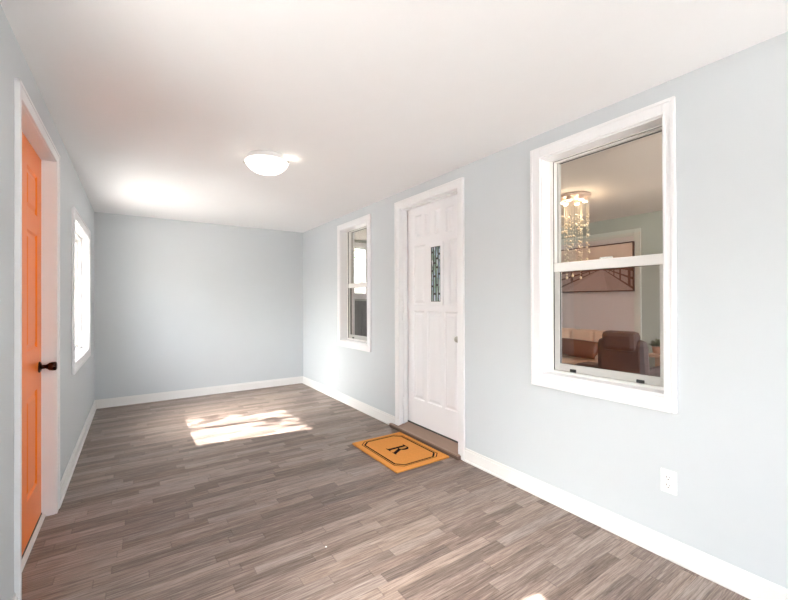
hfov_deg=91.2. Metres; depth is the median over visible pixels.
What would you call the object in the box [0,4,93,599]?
wall
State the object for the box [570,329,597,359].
cushion
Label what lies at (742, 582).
baseboard
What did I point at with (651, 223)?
wall
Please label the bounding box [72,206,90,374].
window
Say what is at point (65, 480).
baseboard
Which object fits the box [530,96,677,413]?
window
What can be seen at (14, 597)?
baseboard
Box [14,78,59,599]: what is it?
door
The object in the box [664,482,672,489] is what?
socket
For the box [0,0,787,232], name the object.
ceiling
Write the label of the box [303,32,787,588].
wall
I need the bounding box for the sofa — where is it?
[562,328,606,364]
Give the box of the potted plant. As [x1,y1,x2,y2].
[648,339,659,353]
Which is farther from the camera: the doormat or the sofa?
the sofa
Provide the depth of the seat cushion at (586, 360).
4.91 m
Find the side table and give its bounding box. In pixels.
[649,353,659,366]
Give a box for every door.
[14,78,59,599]
[389,177,464,460]
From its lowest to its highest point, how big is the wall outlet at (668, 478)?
0.116 m
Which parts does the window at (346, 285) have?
casing, frame, meeting rail, sash, sash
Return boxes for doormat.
[352,432,448,472]
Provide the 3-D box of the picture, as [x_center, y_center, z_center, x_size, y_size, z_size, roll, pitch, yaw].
[2.754,-0.431,5.433,0.035,0.637,1.165,0,0,-34]
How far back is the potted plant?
4.38 m
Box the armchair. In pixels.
[598,330,659,376]
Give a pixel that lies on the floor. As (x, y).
(238, 495)
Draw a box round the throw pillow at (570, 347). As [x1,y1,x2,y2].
[562,338,597,358]
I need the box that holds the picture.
[561,241,634,292]
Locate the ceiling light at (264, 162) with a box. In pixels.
[243,150,288,175]
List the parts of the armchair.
backrest, armrest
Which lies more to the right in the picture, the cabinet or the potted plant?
the potted plant
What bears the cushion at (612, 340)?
on the armchair
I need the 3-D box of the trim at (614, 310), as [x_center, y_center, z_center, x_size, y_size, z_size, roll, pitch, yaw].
[2.752,0.158,5.497,0.006,1.990,1.270,0,0,-34]
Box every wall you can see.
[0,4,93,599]
[94,212,302,399]
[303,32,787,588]
[354,240,366,247]
[561,210,662,367]
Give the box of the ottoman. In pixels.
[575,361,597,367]
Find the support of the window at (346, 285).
in the wall at (726, 443)
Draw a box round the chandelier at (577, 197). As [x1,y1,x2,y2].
[561,191,590,278]
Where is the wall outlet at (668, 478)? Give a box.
[661,468,676,495]
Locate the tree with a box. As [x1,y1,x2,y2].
[354,249,363,265]
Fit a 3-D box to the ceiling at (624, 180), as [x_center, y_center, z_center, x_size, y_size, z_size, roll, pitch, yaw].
[1.810,-1.154,4.410,3.080,0.120,7.200,0,0,-34]
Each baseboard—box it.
[11,593,17,599]
[60,400,96,506]
[95,376,302,408]
[302,376,394,424]
[464,448,787,599]
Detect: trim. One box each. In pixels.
[561,228,641,339]
[561,236,633,330]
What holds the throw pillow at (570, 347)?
on the sofa
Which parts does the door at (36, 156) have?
knob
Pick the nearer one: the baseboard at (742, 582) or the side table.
the baseboard at (742, 582)
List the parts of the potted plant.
pot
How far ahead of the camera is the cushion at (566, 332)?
5.44 m
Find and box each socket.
[664,474,671,481]
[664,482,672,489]
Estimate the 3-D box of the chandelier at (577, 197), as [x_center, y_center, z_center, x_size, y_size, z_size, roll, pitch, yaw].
[1.882,-0.660,4.052,0.340,0.871,0.340,0,0,-34]
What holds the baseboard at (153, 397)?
attached to the wall at (179, 305)
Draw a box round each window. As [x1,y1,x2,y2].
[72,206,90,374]
[337,214,370,351]
[354,242,366,298]
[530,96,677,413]
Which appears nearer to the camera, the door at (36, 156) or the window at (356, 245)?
the door at (36, 156)
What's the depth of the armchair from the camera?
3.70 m
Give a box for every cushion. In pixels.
[562,328,573,356]
[562,357,589,363]
[569,359,594,364]
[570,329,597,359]
[592,330,606,359]
[602,330,639,351]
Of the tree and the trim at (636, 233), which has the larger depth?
the tree
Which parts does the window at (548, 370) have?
frame, meeting rail, sash, sash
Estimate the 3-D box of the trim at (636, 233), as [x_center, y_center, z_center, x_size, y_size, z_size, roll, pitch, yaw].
[2.745,0.165,5.496,0.020,2.155,1.425,0,0,-34]
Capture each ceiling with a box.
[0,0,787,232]
[354,132,662,240]
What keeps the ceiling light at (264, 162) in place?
attached to the ceiling at (157, 108)
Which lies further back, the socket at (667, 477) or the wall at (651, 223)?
the wall at (651, 223)
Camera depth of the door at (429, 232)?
3.63 m
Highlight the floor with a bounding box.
[22,383,749,599]
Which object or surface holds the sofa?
on the floor
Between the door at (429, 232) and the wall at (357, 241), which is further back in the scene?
the wall at (357, 241)
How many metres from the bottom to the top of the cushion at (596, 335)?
0.435 m
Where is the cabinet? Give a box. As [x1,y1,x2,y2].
[355,299,366,335]
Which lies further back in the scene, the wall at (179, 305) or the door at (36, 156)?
the wall at (179, 305)
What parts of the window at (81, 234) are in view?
sliding sash, frame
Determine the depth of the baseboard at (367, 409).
4.75 m
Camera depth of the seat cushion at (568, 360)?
5.07 m

